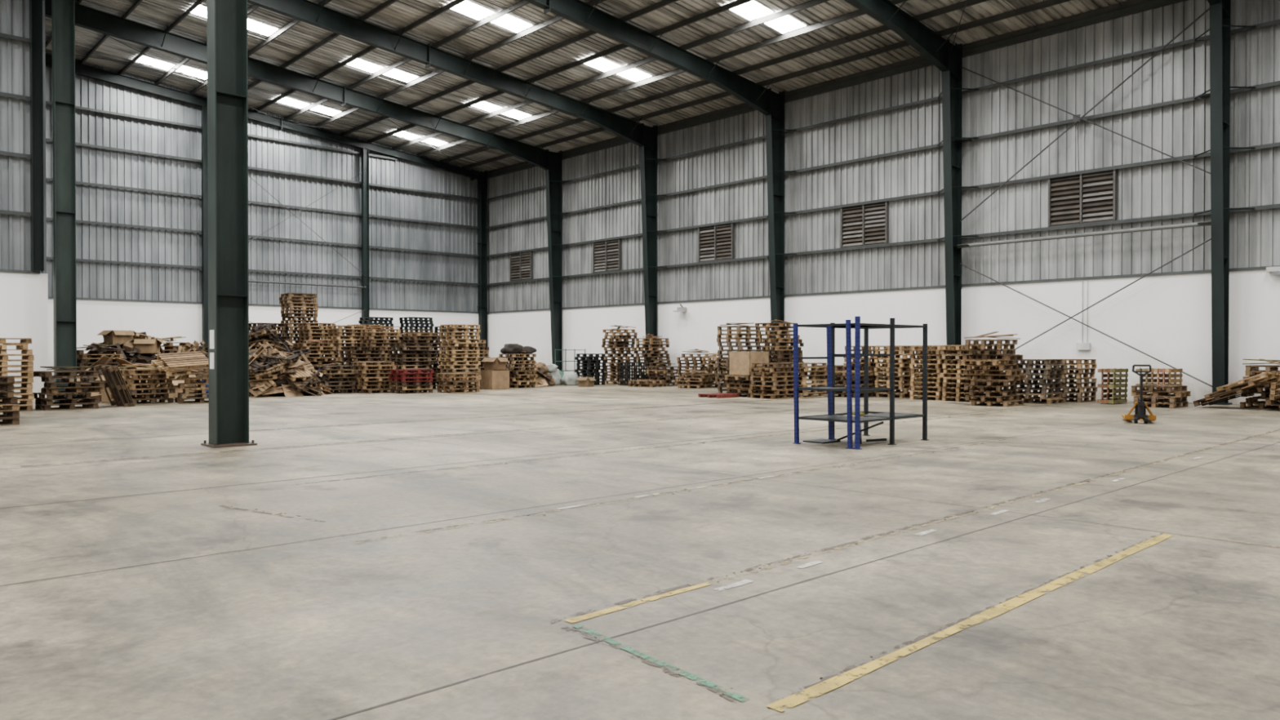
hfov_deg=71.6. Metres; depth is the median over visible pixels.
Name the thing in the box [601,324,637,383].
pallet stack
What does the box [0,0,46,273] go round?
wall
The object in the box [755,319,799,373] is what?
pallet stack
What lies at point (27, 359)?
pallet stack
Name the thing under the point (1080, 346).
conduit
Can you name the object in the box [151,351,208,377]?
pallets
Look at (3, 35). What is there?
wall rail
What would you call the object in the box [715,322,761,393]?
pallet stack
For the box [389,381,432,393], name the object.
pallet stack
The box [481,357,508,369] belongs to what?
cardboard box
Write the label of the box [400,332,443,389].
pallet stack
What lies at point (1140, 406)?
jack
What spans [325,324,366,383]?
pallet stack
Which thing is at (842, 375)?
pallet stack
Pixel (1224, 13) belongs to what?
steel rafter
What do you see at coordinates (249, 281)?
cross bracing
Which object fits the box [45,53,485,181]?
steel rafter
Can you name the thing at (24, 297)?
wall
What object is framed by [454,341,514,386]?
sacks
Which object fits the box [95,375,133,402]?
cardboard box
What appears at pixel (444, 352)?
pallet stack
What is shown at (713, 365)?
pallet stack
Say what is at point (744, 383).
pallet stack
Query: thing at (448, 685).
joint
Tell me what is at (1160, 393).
pallet stack
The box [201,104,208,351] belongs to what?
steel column
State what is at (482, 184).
steel column
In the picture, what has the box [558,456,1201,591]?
tape
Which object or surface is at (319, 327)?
pallet stack
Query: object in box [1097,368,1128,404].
pallets
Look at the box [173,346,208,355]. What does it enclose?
pallet stack
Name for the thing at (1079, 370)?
pallet stack
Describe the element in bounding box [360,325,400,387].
pallet stack
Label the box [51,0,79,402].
steel column
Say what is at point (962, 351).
pallet stack
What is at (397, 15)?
ceiling
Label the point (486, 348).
pallet stack
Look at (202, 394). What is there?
pallet stack
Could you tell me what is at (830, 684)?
floor marking lines
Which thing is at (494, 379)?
cardboard box
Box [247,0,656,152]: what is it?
steel rafter
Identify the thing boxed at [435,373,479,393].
pallet stack
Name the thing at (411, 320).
pallets
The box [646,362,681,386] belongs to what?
pallet stack
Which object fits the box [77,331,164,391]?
heap
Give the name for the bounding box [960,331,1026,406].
pallet stack
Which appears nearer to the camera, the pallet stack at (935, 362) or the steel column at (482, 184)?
the pallet stack at (935, 362)
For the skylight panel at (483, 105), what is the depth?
41.95 m
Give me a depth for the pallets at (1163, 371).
25.58 m
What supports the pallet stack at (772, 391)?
on the floor
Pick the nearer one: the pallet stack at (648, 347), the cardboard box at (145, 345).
the cardboard box at (145, 345)
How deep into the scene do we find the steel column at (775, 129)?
36.86 m
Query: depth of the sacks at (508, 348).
37.36 m
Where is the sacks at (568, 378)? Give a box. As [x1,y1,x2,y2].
[544,362,577,385]
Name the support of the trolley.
on the floor
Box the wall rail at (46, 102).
[45,101,479,285]
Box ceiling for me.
[44,0,1129,172]
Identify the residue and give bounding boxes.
[21,397,1279,702]
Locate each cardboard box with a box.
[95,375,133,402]
[97,329,136,344]
[129,338,166,353]
[158,380,194,399]
[166,374,197,396]
[479,369,509,389]
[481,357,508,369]
[576,377,595,386]
[728,351,768,375]
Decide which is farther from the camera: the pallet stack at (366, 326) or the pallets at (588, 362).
the pallets at (588, 362)
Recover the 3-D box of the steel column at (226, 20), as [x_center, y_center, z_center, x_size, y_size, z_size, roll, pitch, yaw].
[-6.621,-5.579,14.228,0.660,13.900,0.630,0,1,-43]
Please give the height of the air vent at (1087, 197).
1.730 m
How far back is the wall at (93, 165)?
44.84 m
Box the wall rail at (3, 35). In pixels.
[0,32,31,216]
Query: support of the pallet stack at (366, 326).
on the floor
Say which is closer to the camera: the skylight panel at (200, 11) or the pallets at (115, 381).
the pallets at (115, 381)
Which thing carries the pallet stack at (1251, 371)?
on the floor
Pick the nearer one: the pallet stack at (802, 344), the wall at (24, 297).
the wall at (24, 297)
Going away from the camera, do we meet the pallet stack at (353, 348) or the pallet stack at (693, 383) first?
the pallet stack at (353, 348)
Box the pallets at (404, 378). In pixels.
[389,368,433,382]
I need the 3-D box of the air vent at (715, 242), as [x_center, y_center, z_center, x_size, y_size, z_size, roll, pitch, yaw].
[3.424,-5.296,39.996,0.155,1.730,2.060,0,1,-43]
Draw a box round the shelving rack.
[792,315,928,449]
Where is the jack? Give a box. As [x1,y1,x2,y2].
[1121,364,1156,423]
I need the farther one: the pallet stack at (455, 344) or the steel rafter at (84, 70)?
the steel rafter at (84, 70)
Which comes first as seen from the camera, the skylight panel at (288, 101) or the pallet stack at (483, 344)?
the pallet stack at (483, 344)
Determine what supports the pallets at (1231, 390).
on the floor
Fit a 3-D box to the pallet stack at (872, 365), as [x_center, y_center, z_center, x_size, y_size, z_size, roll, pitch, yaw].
[7.878,0.366,30.962,1.313,1.708,1.309,0,1,-43]
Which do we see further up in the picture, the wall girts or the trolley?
the wall girts
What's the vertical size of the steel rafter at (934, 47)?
3.443 m
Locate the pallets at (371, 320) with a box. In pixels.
[358,316,393,328]
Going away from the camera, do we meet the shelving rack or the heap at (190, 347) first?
the shelving rack
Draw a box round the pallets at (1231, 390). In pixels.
[1192,372,1279,406]
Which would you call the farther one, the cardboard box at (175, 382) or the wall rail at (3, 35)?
the cardboard box at (175, 382)
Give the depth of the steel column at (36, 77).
26.14 m
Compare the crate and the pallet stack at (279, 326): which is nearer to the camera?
the pallet stack at (279, 326)
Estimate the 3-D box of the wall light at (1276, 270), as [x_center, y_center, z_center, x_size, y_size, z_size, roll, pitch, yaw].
[17.896,-2.585,24.391,0.195,0.470,1.100,0,1,-43]
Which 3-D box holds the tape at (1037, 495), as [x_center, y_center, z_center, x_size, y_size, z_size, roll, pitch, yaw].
[6.647,1.369,14.132,23.000,0.001,15.540,0,1,-43]
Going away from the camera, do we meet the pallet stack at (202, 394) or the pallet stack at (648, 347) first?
the pallet stack at (202, 394)
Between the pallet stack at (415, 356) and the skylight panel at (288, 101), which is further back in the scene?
the skylight panel at (288, 101)
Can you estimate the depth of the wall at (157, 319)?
41.70 m
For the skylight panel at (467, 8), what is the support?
attached to the ceiling
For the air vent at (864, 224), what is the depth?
34.32 m
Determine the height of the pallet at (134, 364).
1.104 m
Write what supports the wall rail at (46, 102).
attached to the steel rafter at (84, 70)
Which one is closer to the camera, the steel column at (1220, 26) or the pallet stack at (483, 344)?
the steel column at (1220, 26)
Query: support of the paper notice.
attached to the steel column at (226, 20)
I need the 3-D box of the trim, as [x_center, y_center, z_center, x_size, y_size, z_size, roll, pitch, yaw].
[-7.211,-2.495,14.937,49.910,0.080,59.700,0,1,-43]
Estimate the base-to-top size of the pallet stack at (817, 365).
0.996 m
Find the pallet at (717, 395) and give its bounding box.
[697,392,738,398]
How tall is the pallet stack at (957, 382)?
1.708 m
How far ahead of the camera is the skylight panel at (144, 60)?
39.15 m
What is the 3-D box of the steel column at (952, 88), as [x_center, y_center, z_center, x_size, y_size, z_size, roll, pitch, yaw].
[10.953,-5.056,31.156,1.010,12.550,1.535,0,1,-43]
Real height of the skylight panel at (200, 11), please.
0.276 m
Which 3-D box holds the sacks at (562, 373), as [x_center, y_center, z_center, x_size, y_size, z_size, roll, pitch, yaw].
[-3.795,0.815,41.168,0.980,0.627,0.875,0,1,-43]
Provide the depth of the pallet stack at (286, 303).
37.71 m
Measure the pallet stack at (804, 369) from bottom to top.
1.138 m
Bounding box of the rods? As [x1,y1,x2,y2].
[44,0,1122,168]
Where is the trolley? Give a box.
[555,348,585,373]
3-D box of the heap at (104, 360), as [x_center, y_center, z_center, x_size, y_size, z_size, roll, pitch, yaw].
[-16.579,0.640,27.754,2.990,1.765,2.437,0,1,-43]
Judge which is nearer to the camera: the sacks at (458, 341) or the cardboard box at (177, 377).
the cardboard box at (177, 377)
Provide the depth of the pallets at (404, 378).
32.36 m
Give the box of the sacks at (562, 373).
[559,370,564,384]
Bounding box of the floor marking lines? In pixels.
[564,533,1173,711]
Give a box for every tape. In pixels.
[118,400,1279,581]
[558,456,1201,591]
[572,624,749,701]
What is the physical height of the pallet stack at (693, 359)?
1.642 m
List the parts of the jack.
handle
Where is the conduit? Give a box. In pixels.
[1076,279,1090,350]
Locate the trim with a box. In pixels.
[0,265,1279,313]
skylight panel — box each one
[136,55,207,79]
[191,5,277,35]
[276,97,341,115]
[346,58,417,82]
[394,131,447,146]
[450,0,532,32]
[471,101,530,119]
[584,57,651,81]
[729,0,805,33]
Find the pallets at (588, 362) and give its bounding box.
[574,353,605,385]
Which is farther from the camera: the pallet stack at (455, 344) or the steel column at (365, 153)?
the steel column at (365, 153)
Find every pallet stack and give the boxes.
[0,337,34,411]
[0,375,19,425]
[32,365,104,410]
[76,343,124,374]
[109,363,175,404]
[154,336,188,354]
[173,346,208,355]
[174,368,208,403]
[248,322,287,338]
[256,336,292,348]
[279,292,318,363]
[292,339,338,383]
[297,322,337,387]
[311,327,344,367]
[312,362,358,393]
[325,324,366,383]
[339,346,383,391]
[346,324,382,356]
[347,326,384,374]
[352,361,395,393]
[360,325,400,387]
[387,342,432,391]
[388,333,426,375]
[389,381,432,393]
[400,328,433,367]
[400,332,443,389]
[434,338,465,383]
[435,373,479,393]
[438,324,481,391]
[448,340,486,386]
[478,346,489,370]
[498,353,537,388]
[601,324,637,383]
[628,379,663,387]
[631,333,671,385]
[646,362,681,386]
[675,368,714,388]
[676,348,715,386]
[700,351,733,387]
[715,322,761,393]
[724,375,770,397]
[748,362,793,399]
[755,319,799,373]
[755,350,801,391]
[761,338,804,391]
[777,362,827,397]
[809,364,843,391]
[811,365,843,394]
[835,370,875,397]
[842,346,888,395]
[873,345,919,397]
[909,345,957,400]
[927,351,964,397]
[939,345,992,402]
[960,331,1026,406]
[968,350,1019,399]
[1010,359,1066,404]
[1046,359,1097,402]
[1131,384,1191,408]
[1240,358,1279,408]
[1265,379,1279,407]
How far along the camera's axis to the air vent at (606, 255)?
45.42 m
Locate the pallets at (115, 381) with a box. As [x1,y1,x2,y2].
[93,364,135,407]
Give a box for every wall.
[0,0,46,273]
[0,271,48,403]
[44,51,483,311]
[48,298,478,377]
[487,0,1279,311]
[487,269,1279,405]
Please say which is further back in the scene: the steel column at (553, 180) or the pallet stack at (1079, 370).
the steel column at (553, 180)
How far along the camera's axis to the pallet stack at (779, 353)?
30.59 m
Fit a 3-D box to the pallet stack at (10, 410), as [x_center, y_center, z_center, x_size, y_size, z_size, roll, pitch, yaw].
[-13.623,0.838,18.209,1.353,0.996,1.268,0,1,-43]
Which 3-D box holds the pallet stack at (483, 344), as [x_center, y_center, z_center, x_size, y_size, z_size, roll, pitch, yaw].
[-7.156,0.171,36.778,1.319,1.994,1.272,0,1,-43]
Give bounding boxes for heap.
[76,352,155,401]
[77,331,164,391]
[158,340,208,395]
[248,323,296,352]
[248,343,337,397]
[511,359,555,386]
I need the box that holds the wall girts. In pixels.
[487,0,1279,285]
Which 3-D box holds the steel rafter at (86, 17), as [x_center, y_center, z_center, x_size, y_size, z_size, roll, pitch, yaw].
[-13.233,-11.659,39.691,24.353,3.443,1.625,0,1,-43]
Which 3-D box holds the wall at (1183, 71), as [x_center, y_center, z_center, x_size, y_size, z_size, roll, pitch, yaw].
[10.987,-6.890,32.067,0.055,8.700,59.908,0,1,-43]
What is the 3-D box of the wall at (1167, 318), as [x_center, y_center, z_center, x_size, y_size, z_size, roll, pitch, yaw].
[11.092,-0.710,32.079,0.300,3.840,59.700,0,1,-43]
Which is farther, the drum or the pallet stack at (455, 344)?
the pallet stack at (455, 344)
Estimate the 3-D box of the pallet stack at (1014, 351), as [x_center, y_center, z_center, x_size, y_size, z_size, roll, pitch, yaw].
[11.209,0.463,28.127,1.352,1.566,1.240,0,1,-43]
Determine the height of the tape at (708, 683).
0.001 m
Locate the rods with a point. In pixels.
(145, 0)
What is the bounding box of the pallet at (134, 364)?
[133,364,156,377]
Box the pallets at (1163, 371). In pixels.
[1135,368,1182,400]
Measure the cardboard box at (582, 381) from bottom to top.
0.404 m
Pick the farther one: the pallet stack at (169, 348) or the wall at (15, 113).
the pallet stack at (169, 348)
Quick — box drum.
[201,368,208,395]
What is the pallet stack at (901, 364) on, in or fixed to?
on the floor
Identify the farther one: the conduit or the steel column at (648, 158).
the steel column at (648, 158)
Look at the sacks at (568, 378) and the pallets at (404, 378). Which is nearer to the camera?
the pallets at (404, 378)
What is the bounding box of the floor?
[0,382,1279,719]
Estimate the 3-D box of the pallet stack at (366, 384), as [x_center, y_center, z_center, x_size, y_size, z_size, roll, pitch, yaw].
[-9.848,0.635,32.815,1.309,1.138,1.208,0,1,-43]
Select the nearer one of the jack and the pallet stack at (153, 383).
the jack
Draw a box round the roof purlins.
[44,0,1154,174]
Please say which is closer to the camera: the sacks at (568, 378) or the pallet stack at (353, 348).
the pallet stack at (353, 348)
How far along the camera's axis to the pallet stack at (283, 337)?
35.87 m
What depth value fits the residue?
7.32 m
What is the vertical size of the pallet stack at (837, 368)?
0.996 m
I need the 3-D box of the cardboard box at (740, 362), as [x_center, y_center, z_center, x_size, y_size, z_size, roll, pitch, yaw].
[3.687,0.113,30.019,1.000,0.808,0.900,0,1,-43]
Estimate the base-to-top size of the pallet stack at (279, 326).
2.706 m
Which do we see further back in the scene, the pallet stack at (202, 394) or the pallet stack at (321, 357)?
the pallet stack at (321, 357)
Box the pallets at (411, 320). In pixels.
[399,316,434,329]
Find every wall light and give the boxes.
[673,303,686,311]
[1266,266,1279,275]
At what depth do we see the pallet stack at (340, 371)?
32.22 m
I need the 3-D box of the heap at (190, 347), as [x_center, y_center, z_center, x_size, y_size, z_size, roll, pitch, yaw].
[-15.521,0.448,31.249,3.036,2.314,3.460,0,1,-26]
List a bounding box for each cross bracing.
[248,170,365,364]
[953,7,1212,386]
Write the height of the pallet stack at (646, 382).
0.284 m
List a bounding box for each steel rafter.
[44,0,560,174]
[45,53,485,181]
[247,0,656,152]
[524,0,783,122]
[844,0,960,80]
[1207,0,1229,17]
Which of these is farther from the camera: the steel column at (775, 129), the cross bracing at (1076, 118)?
the steel column at (775, 129)
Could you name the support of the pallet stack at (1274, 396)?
on the floor
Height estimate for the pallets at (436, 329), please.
0.568 m
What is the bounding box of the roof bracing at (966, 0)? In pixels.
[44,0,967,175]
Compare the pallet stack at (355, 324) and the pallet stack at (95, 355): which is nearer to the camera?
the pallet stack at (95, 355)
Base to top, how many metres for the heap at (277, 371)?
2.130 m
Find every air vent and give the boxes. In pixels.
[509,250,533,281]
[592,238,621,272]
[697,222,733,262]
[840,200,888,248]
[1048,168,1116,226]
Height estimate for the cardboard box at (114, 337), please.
0.504 m
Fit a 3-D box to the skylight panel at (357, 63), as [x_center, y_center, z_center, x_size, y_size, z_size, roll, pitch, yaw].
[-11.051,-12.338,37.755,2.900,0.276,1.240,0,1,-43]
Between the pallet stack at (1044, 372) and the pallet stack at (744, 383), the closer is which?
the pallet stack at (1044, 372)
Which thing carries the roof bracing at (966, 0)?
attached to the steel rafter at (934, 47)
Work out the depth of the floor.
6.31 m
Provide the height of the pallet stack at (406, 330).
2.564 m
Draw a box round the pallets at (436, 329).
[434,326,467,338]
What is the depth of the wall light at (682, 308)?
41.25 m
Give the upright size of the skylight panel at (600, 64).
0.276 m
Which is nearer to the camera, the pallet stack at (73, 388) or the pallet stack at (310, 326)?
the pallet stack at (73, 388)
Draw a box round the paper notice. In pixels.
[209,329,214,368]
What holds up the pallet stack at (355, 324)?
on the floor
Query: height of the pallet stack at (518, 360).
1.519 m
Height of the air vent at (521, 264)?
1.730 m
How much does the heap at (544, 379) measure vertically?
1.500 m
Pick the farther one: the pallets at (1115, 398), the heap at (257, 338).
the heap at (257, 338)
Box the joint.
[0,383,1279,719]
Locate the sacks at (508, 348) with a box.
[500,343,536,353]
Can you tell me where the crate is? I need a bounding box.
[617,361,648,385]
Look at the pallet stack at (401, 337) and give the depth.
37.78 m
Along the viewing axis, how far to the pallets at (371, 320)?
41.78 m
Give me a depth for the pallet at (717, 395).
29.22 m
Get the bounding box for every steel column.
[29,0,44,271]
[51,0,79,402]
[200,0,257,448]
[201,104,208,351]
[361,147,369,324]
[478,170,487,370]
[545,150,568,370]
[639,124,666,374]
[765,90,796,345]
[937,43,978,374]
[1193,0,1256,404]
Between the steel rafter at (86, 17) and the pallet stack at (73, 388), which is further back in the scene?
the steel rafter at (86, 17)
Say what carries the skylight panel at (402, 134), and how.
attached to the ceiling
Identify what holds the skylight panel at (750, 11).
attached to the ceiling

